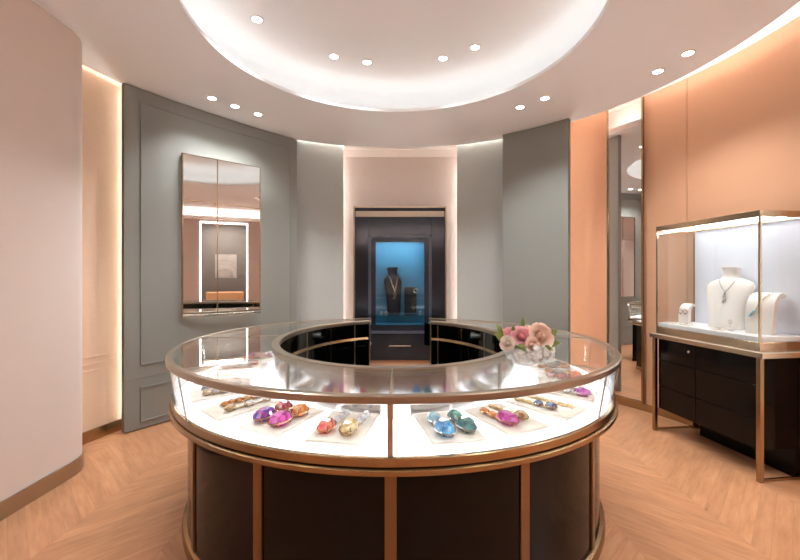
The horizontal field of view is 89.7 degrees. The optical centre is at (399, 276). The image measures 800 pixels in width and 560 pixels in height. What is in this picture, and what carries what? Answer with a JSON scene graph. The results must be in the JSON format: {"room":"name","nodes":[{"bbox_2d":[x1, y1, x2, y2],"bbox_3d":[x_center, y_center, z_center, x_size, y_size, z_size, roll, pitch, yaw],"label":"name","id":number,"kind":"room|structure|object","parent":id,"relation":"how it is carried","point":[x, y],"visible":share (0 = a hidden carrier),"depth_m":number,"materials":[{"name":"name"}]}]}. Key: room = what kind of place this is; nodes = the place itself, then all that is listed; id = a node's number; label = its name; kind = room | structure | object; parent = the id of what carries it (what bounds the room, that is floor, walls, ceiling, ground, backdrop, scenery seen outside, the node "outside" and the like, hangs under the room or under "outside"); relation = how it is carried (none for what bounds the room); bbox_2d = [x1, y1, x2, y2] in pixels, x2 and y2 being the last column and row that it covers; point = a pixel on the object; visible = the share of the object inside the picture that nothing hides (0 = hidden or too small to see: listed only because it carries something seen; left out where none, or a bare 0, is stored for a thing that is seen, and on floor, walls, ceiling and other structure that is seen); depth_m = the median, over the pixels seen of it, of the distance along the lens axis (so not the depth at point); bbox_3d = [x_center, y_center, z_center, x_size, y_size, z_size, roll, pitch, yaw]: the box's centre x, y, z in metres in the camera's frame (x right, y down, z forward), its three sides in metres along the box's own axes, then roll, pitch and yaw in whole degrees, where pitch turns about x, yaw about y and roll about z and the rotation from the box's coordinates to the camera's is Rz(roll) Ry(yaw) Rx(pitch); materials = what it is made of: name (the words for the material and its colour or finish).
{"room":"shop","nodes":[
{"label":"shop","id":0,"kind":"room"},
{"bbox_2d":[0,0,81,501],"bbox_3d":[-2.817,-0.167,0.325,0.965,3.174,5.650,0,0,0],"label":"wall","id":1,"kind":"structure","parent":0,"point":[41,57],"depth_m":2.58,"materials":[{"name":"paint"}]},
{"bbox_2d":[0,447,84,520],"bbox_3d":[-2.811,1.367,0.332,0.978,0.105,5.664,0,0,0],"label":"baseboard","id":2,"kind":"structure","parent":1,"relation":"attached to","point":[24,497],"depth_m":2.60,"materials":[{"name":"brown wood"}]},
{"bbox_2d":[82,64,121,432],"bbox_3d":[-2.680,-0.193,3.360,0.162,3.225,1.480,0,0,10],"label":"wall","id":3,"kind":"structure","parent":0,"point":[101,94],"depth_m":3.56,"materials":[{"name":"beige paint"}]},
{"bbox_2d":[82,419,120,444],"bbox_3d":[-2.684,1.370,3.219,0.077,0.100,1.173,0,0,8],"label":"baseboard","id":4,"kind":"structure","parent":3,"relation":"attached to","point":[88,436],"depth_m":3.55,"materials":[{"name":"brown wood"}]},
{"bbox_2d":[121,83,296,432],"bbox_3d":[-1.939,-0.172,4.399,0.110,3.159,1.908,0,0,38],"label":"wall","id":5,"kind":"structure","parent":0,"point":[155,129],"depth_m":3.95,"materials":[{"name":"grey paint"}]},
{"bbox_2d":[181,152,260,317],"bbox_3d":[-1.933,-0.416,4.346,0.806,1.654,0.174,0,0,-42],"label":"wall mirror","id":6,"kind":"object","parent":5,"relation":"attached to","point":[221,199],"visible":1,"depth_m":4.26,"materials":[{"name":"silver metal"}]},
{"bbox_2d":[297,140,342,320],"bbox_3d":[-1.195,-0.217,5.389,0.895,3.275,0.095,0,0,-25],"label":"wall","id":7,"kind":"structure","parent":0,"point":[319,165],"depth_m":5.42,"materials":[{"name":"white paint"}]},
{"bbox_2d":[0,404,799,559],"bbox_3d":[1.500,1.470,2.250,11.400,0.100,10.300,0,0,0],"label":"floor","id":8,"kind":"structure","parent":0,"point":[676,493],"depth_m":2.51,"materials":[{"name":"chevron oak wood"}]},
{"bbox_2d":[165,318,621,559],"bbox_3d":[-0.036,0.925,2.854,2.905,0.989,2.873,0,0,0],"label":"display counter","id":9,"kind":"object","parent":8,"relation":"on","point":[396,496],"depth_m":1.70,"materials":[{"name":"brown metal"}]},
{"bbox_2d":[190,381,251,404],"bbox_3d":[-1.015,0.659,2.305,0.330,0.032,0.235,0,0,-30],"label":"display tray","id":10,"kind":"object","parent":9,"relation":"on","point":[196,396],"visible":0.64,"depth_m":2.21,"materials":[{"name":"beige leather"}]},
{"bbox_2d":[202,389,225,395],"bbox_3d":[-0.990,0.635,2.261,0.228,0.036,0.043,0,0,-30],"label":"bracelet","id":11,"kind":"object","parent":10,"relation":"on","point":[213,391],"visible":0.44,"depth_m":2.22,"materials":[{"name":"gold metal"}]},
{"bbox_2d":[200,380,242,390],"bbox_3d":[-1.040,0.635,2.348,0.229,0.037,0.044,0,0,-30],"label":"bracelet","id":12,"kind":"object","parent":10,"relation":"on","point":[203,388],"visible":0.34,"depth_m":2.30,"materials":[{"name":"silver metal"}]},
{"bbox_2d":[192,371,253,386],"bbox_3d":[-1.135,0.659,2.606,0.330,0.032,0.235,0,0,-14],"label":"display tray","id":13,"kind":"object","parent":9,"relation":"on","point":[246,376],"visible":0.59,"depth_m":2.56,"materials":[{"name":"beige leather"}]},
{"bbox_2d":[207,373,241,379],"bbox_3d":[-1.123,0.636,2.558,0.224,0.034,0.041,0,0,-13],"label":"bracelet","id":14,"kind":"object","parent":13,"relation":"on","point":[238,375],"visible":0.73,"depth_m":2.55,"materials":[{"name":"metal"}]},
{"bbox_2d":[207,369,244,376],"bbox_3d":[-1.147,0.634,2.655,0.231,0.039,0.046,0,0,-14],"label":"bracelet","id":15,"kind":"object","parent":13,"relation":"on","point":[241,371],"visible":0.91,"depth_m":2.64,"materials":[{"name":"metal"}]},
{"bbox_2d":[210,362,267,373],"bbox_3d":[-1.165,0.659,2.929,0.330,0.032,0.235,0,0,3],"label":"display tray","id":16,"kind":"object","parent":9,"relation":"on","point":[256,368],"visible":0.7,"depth_m":2.86,"materials":[{"name":"beige leather"}]},
{"bbox_2d":[221,363,252,367],"bbox_3d":[-1.168,0.635,2.879,0.228,0.036,0.043,0,0,3],"label":"bracelet","id":17,"kind":"object","parent":16,"relation":"on","point":[242,365],"visible":1,"depth_m":2.87,"materials":[{"name":"silver metal"}]},
{"bbox_2d":[228,360,258,364],"bbox_3d":[-1.162,0.634,2.979,0.231,0.039,0.046,0,0,3],"label":"bracelet","id":18,"kind":"object","parent":16,"relation":"on","point":[253,362],"visible":0.72,"depth_m":2.96,"materials":[{"name":"gold metal"}]},
{"bbox_2d":[199,397,279,423],"bbox_3d":[-0.807,0.659,2.044,0.235,0.032,0.330,0,0,43],"label":"display tray","id":19,"kind":"object","parent":9,"relation":"on","point":[216,413],"visible":0.58,"depth_m":1.96,"materials":[{"name":"beige fabric"}]},
{"bbox_2d":[220,395,258,405],"bbox_3d":[-0.821,0.637,2.098,0.226,0.030,0.039,0,0,-43],"label":"bracelet","id":20,"kind":"object","parent":19,"relation":"on","point":[246,397],"visible":0.73,"depth_m":2.07,"materials":[{"name":"gold metal"}]},
{"bbox_2d":[223,398,270,411],"bbox_3d":[-0.761,0.637,2.020,0.242,0.031,0.047,0,0,-40],"label":"bracelet","id":21,"kind":"object","parent":19,"relation":"on","point":[230,407],"visible":0.98,"depth_m":2.00,"materials":[{"name":"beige metal"}]},
{"bbox_2d":[234,355,273,362],"bbox_3d":[-1.158,0.660,3.267,0.260,0.029,0.235,0,0,19],"label":"display tray","id":22,"kind":"object","parent":9,"relation":"on","point":[266,359],"visible":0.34,"depth_m":3.19,"materials":[{"name":"beige leather"}]},
{"bbox_2d":[241,354,264,358],"bbox_3d":[-1.175,0.637,3.220,0.228,0.036,0.044,0,0,19],"label":"bracelet","id":23,"kind":"object","parent":22,"relation":"on","point":[243,355],"visible":0.98,"depth_m":3.21,"materials":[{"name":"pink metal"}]},
{"bbox_2d":[249,352,272,356],"bbox_3d":[-1.145,0.637,3.305,0.228,0.036,0.044,0,0,19],"label":"bracelet","id":24,"kind":"object","parent":22,"relation":"on","point":[252,353],"visible":0.88,"depth_m":3.29,"materials":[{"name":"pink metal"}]},
{"bbox_2d":[236,404,324,439],"bbox_3d":[-0.540,0.659,1.859,0.235,0.032,0.330,0,0,27],"label":"display tray","id":25,"kind":"object","parent":9,"relation":"on","point":[264,429],"visible":0.68,"depth_m":1.76,"materials":[{"name":"beige fabric"}]},
{"bbox_2d":[252,400,292,422],"bbox_3d":[-0.594,0.625,1.880,0.083,0.055,0.224,0,0,27],"label":"earring","id":26,"kind":"object","parent":25,"relation":"on","point":[262,414],"visible":0.89,"depth_m":1.83,"materials":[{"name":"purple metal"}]},
{"bbox_2d":[267,403,308,427],"bbox_3d":[-0.505,0.625,1.826,0.085,0.056,0.231,0,0,27],"label":"earring","id":27,"kind":"object","parent":25,"relation":"on","point":[279,418],"visible":1,"depth_m":1.78,"materials":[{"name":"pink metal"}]},
{"bbox_2d":[304,411,378,448],"bbox_3d":[-0.242,0.659,1.759,0.235,0.032,0.330,0,0,10],"label":"display tray","id":28,"kind":"object","parent":9,"relation":"on","point":[333,438],"visible":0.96,"depth_m":1.66,"materials":[{"name":"beige fabric"}]},
{"bbox_2d":[316,409,349,433],"bbox_3d":[-0.281,0.629,1.780,0.074,0.049,0.273,0,0,22],"label":"earring","id":29,"kind":"object","parent":28,"relation":"on","point":[325,425],"visible":1,"depth_m":1.70,"materials":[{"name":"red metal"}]},
{"bbox_2d":[338,410,370,435],"bbox_3d":[-0.183,0.627,1.760,0.078,0.052,0.275,0,0,23],"label":"earring","id":30,"kind":"object","parent":28,"relation":"on","point":[349,426],"visible":1,"depth_m":1.67,"materials":[{"name":"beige metal"}]},
{"bbox_2d":[412,410,487,447],"bbox_3d":[0.209,0.659,1.767,0.235,0.032,0.330,0,0,-13],"label":"display tray","id":31,"kind":"object","parent":9,"relation":"on","point":[433,437],"visible":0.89,"depth_m":1.66,"materials":[{"name":"beige fabric"}]},
{"bbox_2d":[427,411,456,437],"bbox_3d":[0.177,0.625,1.719,0.088,0.059,0.224,0,0,-11],"label":"earring","id":32,"kind":"object","parent":31,"relation":"on","point":[445,427],"visible":1,"depth_m":1.65,"materials":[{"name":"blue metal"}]},
{"bbox_2d":[447,409,477,433],"bbox_3d":[0.264,0.626,1.752,0.082,0.055,0.213,0,0,-23],"label":"earring","id":33,"kind":"object","parent":31,"relation":"on","point":[466,424],"visible":1,"depth_m":1.70,"materials":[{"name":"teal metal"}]},
{"bbox_2d":[463,403,550,438],"bbox_3d":[0.486,0.659,1.868,0.235,0.032,0.330,0,0,-27],"label":"display tray","id":34,"kind":"object","parent":9,"relation":"on","point":[530,426],"visible":0.81,"depth_m":1.78,"materials":[{"name":"beige fabric"}]},
{"bbox_2d":[479,407,519,426],"bbox_3d":[0.455,0.627,1.837,0.081,0.054,0.225,0,0,-25],"label":"earring","id":35,"kind":"object","parent":34,"relation":"on","point":[506,417],"visible":1,"depth_m":1.77,"materials":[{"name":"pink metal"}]},
{"bbox_2d":[488,403,528,420],"bbox_3d":[0.508,0.633,1.906,0.057,0.040,0.237,0,0,-37],"label":"earring","id":36,"kind":"object","parent":34,"relation":"on","point":[522,415],"visible":0.71,"depth_m":1.83,"materials":[{"name":"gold metal"}]},
{"bbox_2d":[495,317,559,365],"bbox_3d":[0.639,0.313,1.992,0.281,0.235,0.255,0,0,36],"label":"flower arrangement","id":37,"kind":"object","parent":9,"relation":"on","point":[533,345],"visible":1,"depth_m":1.94,"materials":[{"name":"pink plant"}]},
{"bbox_2d":[505,395,587,422],"bbox_3d":[0.742,0.659,2.050,0.235,0.032,0.330,0,0,-43],"label":"display tray","id":38,"kind":"object","parent":9,"relation":"on","point":[565,414],"visible":0.71,"depth_m":1.99,"materials":[{"name":"beige fabric"}]},
{"bbox_2d":[514,398,557,409],"bbox_3d":[0.683,0.635,2.037,0.229,0.033,0.049,0,0,39],"label":"bracelet","id":39,"kind":"object","parent":38,"relation":"on","point":[550,405],"visible":0.99,"depth_m":2.01,"materials":[{"name":"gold metal"}]},
{"bbox_2d":[527,396,573,407],"bbox_3d":[0.774,0.643,2.087,0.253,0.022,0.029,0,0,41],"label":"bracelet","id":40,"kind":"object","parent":38,"relation":"on","point":[535,397],"visible":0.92,"depth_m":2.08,"materials":[{"name":"gold metal"}]},
{"bbox_2d":[523,364,578,373],"bbox_3d":[1.092,0.659,2.929,0.330,0.032,0.235,0,0,-3],"label":"display tray","id":41,"kind":"object","parent":9,"relation":"on","point":[533,369],"visible":0.41,"depth_m":2.85,"materials":[{"name":"beige leather"}]},
{"bbox_2d":[537,362,569,368],"bbox_3d":[1.096,0.629,2.879,0.250,0.049,0.060,0,0,-3],"label":"bracelet","id":42,"kind":"object","parent":41,"relation":"on","point":[551,365],"visible":0.83,"depth_m":2.86,"materials":[{"name":"gold metal"}]},
{"bbox_2d":[536,371,595,386],"bbox_3d":[1.063,0.659,2.606,0.330,0.032,0.235,0,0,13],"label":"display tray","id":43,"kind":"object","parent":9,"relation":"on","point":[541,376],"visible":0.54,"depth_m":2.55,"materials":[{"name":"beige leather"}]},
{"bbox_2d":[543,368,581,375],"bbox_3d":[1.075,0.631,2.655,0.243,0.045,0.056,0,0,14],"label":"bracelet","id":44,"kind":"object","parent":43,"relation":"on","point":[547,370],"visible":0.7,"depth_m":2.64,"materials":[{"name":"gold metal"}]},
{"bbox_2d":[546,372,580,378],"bbox_3d":[1.052,0.633,2.558,0.235,0.041,0.050,0,0,14],"label":"bracelet","id":45,"kind":"object","parent":43,"relation":"on","point":[550,374],"visible":0.66,"depth_m":2.55,"materials":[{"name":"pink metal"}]},
{"bbox_2d":[537,381,597,404],"bbox_3d":[0.943,0.659,2.305,0.330,0.032,0.235,0,0,30],"label":"display tray","id":46,"kind":"object","parent":9,"relation":"on","point":[559,395],"visible":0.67,"depth_m":2.21,"materials":[{"name":"beige leather"}]},
{"bbox_2d":[557,387,592,397],"bbox_3d":[0.958,0.633,2.245,0.214,0.044,0.067,0,0,36],"label":"bracelet","id":47,"kind":"object","parent":46,"relation":"on","point":[584,392],"visible":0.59,"depth_m":2.20,"materials":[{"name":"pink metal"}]},
{"bbox_2d":[354,206,445,365],"bbox_3d":[0.000,0.154,6.520,1.464,2.532,0.660,0,0,0],"label":"tall cabinet","id":48,"kind":"object","parent":8,"relation":"on","point":[410,239],"visible":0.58,"depth_m":6.35,"materials":[{"name":"black wood"}]},
{"bbox_2d":[384,267,401,312],"bbox_3d":[-0.112,0.211,6.637,0.293,0.742,0.292,0,0,-14],"label":"bust","id":49,"kind":"object","parent":48,"relation":"on","point":[393,305],"visible":0.94,"depth_m":6.56,"materials":[{"name":"black fabric"}]},
{"bbox_2d":[387,274,397,298],"bbox_3d":[-0.105,0.152,6.609,0.177,0.405,0.181,0,0,-14],"label":"necklace","id":50,"kind":"object","parent":49,"relation":"on","point":[387,274],"visible":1,"depth_m":6.56,"materials":[{"name":"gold metal"}]},
{"bbox_2d":[376,312,423,313],"bbox_3d":[0.000,0.589,6.595,0.880,0.012,0.380,0,0,0],"label":"glass shelf","id":51,"kind":"object","parent":48,"relation":"attached to","point":[376,312],"depth_m":6.42,"materials":[{"name":"glass"}]},
{"bbox_2d":[404,287,416,312],"bbox_3d":[0.170,0.373,6.590,0.200,0.418,0.140,0,0,0],"label":"block","id":52,"kind":"object","parent":48,"relation":"on","point":[410,298],"visible":1,"depth_m":6.52,"materials":[{"name":"black fabric"}]},
{"bbox_2d":[649,333,799,482],"bbox_3d":[2.623,0.970,3.280,0.446,0.900,1.034,0,0,-7],"label":"base cabinet","id":53,"kind":"object","parent":8,"relation":"on","point":[746,402],"visible":0.9,"depth_m":2.99,"materials":[{"name":"wood"}]},
{"bbox_2d":[656,210,799,351],"bbox_3d":[2.627,0.027,3.275,0.400,0.985,0.946,0,0,-7],"label":"display case","id":54,"kind":"object","parent":53,"relation":"on","point":[765,244],"visible":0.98,"depth_m":3.13,"materials":[{"name":"clear glass"}]},
{"bbox_2d":[678,303,696,323],"bbox_3d":[2.572,0.328,3.597,0.128,0.182,0.087,0,0,-21],"label":"stand","id":55,"kind":"object","parent":54,"relation":"on","point":[682,318],"visible":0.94,"depth_m":3.57,"materials":[{"name":"beige fabric"}]},
{"bbox_2d":[725,324,734,330],"bbox_3d":[2.592,0.394,3.156,0.060,0.050,0.060,0,0,-21],"label":"stand","id":56,"kind":"object","parent":54,"relation":"on","point":[729,328],"visible":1,"depth_m":3.14,"materials":[{"name":"beige fabric"}]},
{"bbox_2d":[707,267,755,329],"bbox_3d":[2.692,0.170,3.293,0.196,0.498,0.339,0,0,-21],"label":"bust","id":57,"kind":"object","parent":54,"relation":"on","point":[737,295],"visible":0.94,"depth_m":3.25,"materials":[{"name":"beige fabric"}]},
{"bbox_2d":[719,277,740,302],"bbox_3d":[2.678,0.105,3.288,0.114,0.212,0.147,0,0,-21],"label":"necklace","id":58,"kind":"object","parent":57,"relation":"on","point":[724,292],"visible":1,"depth_m":3.27,"materials":[{"name":"silver metal"}]},
{"bbox_2d":[721,291,725,302],"bbox_3d":[2.636,0.164,3.273,0.030,0.095,0.025,0,0,38],"label":"pendant","id":59,"kind":"object","parent":58,"relation":"attached to","point":[724,292],"depth_m":3.27,"materials":[{"name":"silver metal"}]},
{"bbox_2d":[695,217,785,229],"bbox_3d":[2.802,-0.444,3.298,0.005,0.008,0.886,0,0,-7],"label":"light","id":60,"kind":"object","parent":54,"relation":"on","point":[770,219],"depth_m":3.30,"materials":[{"name":"white plastic"}]},
{"bbox_2d":[745,292,786,334],"bbox_3d":[2.719,0.267,2.987,0.210,0.304,0.173,0,0,-21],"label":"stand","id":61,"kind":"object","parent":54,"relation":"on","point":[770,303],"visible":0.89,"depth_m":2.93,"materials":[{"name":"beige fabric"}]},
{"bbox_2d":[748,293,772,316],"bbox_3d":[2.662,0.208,2.966,0.148,0.182,0.033,0,0,24],"label":"necklace","id":62,"kind":"object","parent":61,"relation":"on","point":[753,311],"visible":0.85,"depth_m":2.97,"materials":[{"name":"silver metal"}]},
{"bbox_2d":[343,145,456,318],"bbox_3d":[0.000,-0.407,6.080,2.400,3.655,1.760,0,0,0],"label":"wall","id":63,"kind":"structure","parent":0,"point":[424,176],"depth_m":6.88,"materials":[{"name":"paint"}]},
{"bbox_2d":[32,0,799,147],"bbox_3d":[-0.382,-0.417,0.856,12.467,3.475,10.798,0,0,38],"label":"ceiling","id":64,"kind":"structure","parent":0,"point":[592,57],"depth_m":3.50,"materials":[{"name":"paint"}]},
{"bbox_2d":[206,96,217,100],"bbox_3d":[-1.843,-1.752,3.941,0.108,0.006,0.108,0,0,0],"label":"recessed light","id":65,"kind":"object","parent":64,"relation":"in","point":[213,98],"visible":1,"depth_m":3.94,"materials":[{"name":"white metal"}]},
{"bbox_2d":[229,104,240,107],"bbox_3d":[-1.693,-1.752,4.126,0.108,0.006,0.108,0,0,0],"label":"recessed light","id":66,"kind":"object","parent":64,"relation":"in","point":[230,105],"visible":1,"depth_m":4.13,"materials":[{"name":"white metal"}]},
{"bbox_2d":[250,15,263,23],"bbox_3d":[-1.150,-2.072,3.233,0.108,0.006,0.108,0,0,0],"label":"recessed light","id":67,"kind":"object","parent":64,"relation":"in","point":[258,19],"visible":1,"depth_m":3.23,"materials":[{"name":"white metal"}]},
{"bbox_2d":[253,112,262,115],"bbox_3d":[-1.529,-1.752,4.328,0.108,0.006,0.108,0,0,0],"label":"recessed light","id":68,"kind":"object","parent":64,"relation":"in","point":[254,113],"visible":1,"depth_m":4.33,"materials":[{"name":"white metal"}]},
{"bbox_2d":[328,53,339,58],"bbox_3d":[-0.620,-2.072,3.774,0.108,0.006,0.108,0,0,0],"label":"recessed light","id":69,"kind":"object","parent":64,"relation":"in","point":[331,55],"visible":1,"depth_m":3.77,"materials":[{"name":"white metal"}]},
{"bbox_2d":[361,59,372,64],"bbox_3d":[-0.319,-2.072,3.880,0.108,0.006,0.108,0,0,0],"label":"recessed light","id":70,"kind":"object","parent":64,"relation":"in","point":[365,61],"visible":1,"depth_m":3.88,"materials":[{"name":"white metal"}]},
{"bbox_2d":[437,55,448,60],"bbox_3d":[0.407,-2.072,3.809,0.108,0.006,0.108,0,0,0],"label":"recessed light","id":71,"kind":"object","parent":64,"relation":"in","point":[441,57],"visible":1,"depth_m":3.81,"materials":[{"name":"white metal"}]},
{"bbox_2d":[469,44,480,50],"bbox_3d":[0.677,-2.072,3.627,0.108,0.006,0.108,0,0,0],"label":"recessed light","id":72,"kind":"object","parent":64,"relation":"in","point":[473,47],"visible":1,"depth_m":3.63,"materials":[{"name":"white metal"}]},
{"bbox_2d":[515,105,524,108],"bbox_3d":[1.239,-1.752,4.150,0.108,0.006,0.108,0,0,0],"label":"recessed light","id":73,"kind":"object","parent":64,"relation":"in","point":[517,106],"visible":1,"depth_m":4.14,"materials":[{"name":"white metal"}]},
{"bbox_2d":[539,96,550,100],"bbox_3d":[1.422,-1.752,3.941,0.108,0.006,0.108,0,0,0],"label":"recessed light","id":74,"kind":"object","parent":64,"relation":"in","point":[543,98],"visible":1,"depth_m":3.94,"materials":[{"name":"white metal"}]},
{"bbox_2d":[651,68,665,74],"bbox_3d":[2.198,-1.752,3.425,0.108,0.006,0.108,0,0,0],"label":"recessed light","id":75,"kind":"object","parent":64,"relation":"in","point":[658,70],"visible":1,"depth_m":3.42,"materials":[{"name":"white metal"}]},
{"bbox_2d":[680,49,695,56],"bbox_3d":[2.256,-1.752,3.150,0.108,0.006,0.108,0,0,0],"label":"recessed light","id":76,"kind":"object","parent":64,"relation":"in","point":[690,52],"visible":1,"depth_m":3.15,"materials":[{"name":"white metal"}]},
{"bbox_2d":[457,139,502,321],"bbox_3d":[1.191,-0.217,5.356,0.888,3.275,0.094,0,0,26],"label":"wall","id":77,"kind":"structure","parent":0,"point":[480,164],"depth_m":5.40,"materials":[{"name":"white paint"}]},
{"bbox_2d":[503,118,569,362],"bbox_3d":[1.589,-0.172,4.723,0.800,3.159,0.102,0,0,41],"label":"wall","id":78,"kind":"structure","parent":0,"point":[536,161],"depth_m":4.67,"materials":[{"name":"grey paint"}]},
{"bbox_2d":[570,96,644,403],"bbox_3d":[2.234,-0.250,4.792,0.130,3.340,1.314,0,0,-40],"label":"wall","id":79,"kind":"structure","parent":0,"point":[588,135],"depth_m":4.77,"materials":[{"name":"paint"}]},
{"bbox_2d":[627,2,799,407],"bbox_3d":[1.420,-0.347,4.708,5.063,3.535,1.389,0,0,38],"label":"wall","id":80,"kind":"structure","parent":0,"point":[722,138],"depth_m":3.63,"materials":[{"name":"orange paint"}]},
{"bbox_2d":[607,96,643,403],"bbox_3d":[2.468,-0.282,4.418,0.035,3.245,0.399,0,0,-32],"label":"mirror","id":81,"kind":"object","parent":80,"relation":"attached to","point":[625,122],"visible":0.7,"depth_m":4.39,"materials":[{"name":"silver metal"}]},
{"bbox_2d":[616,397,699,428],"bbox_3d":[2.543,1.383,3.965,0.355,0.075,2.774,0,0,-23],"label":"baseboard","id":82,"kind":"structure","parent":80,"relation":"attached to","point":[644,407],"depth_m":4.19,"materials":[{"name":"brown wood"}]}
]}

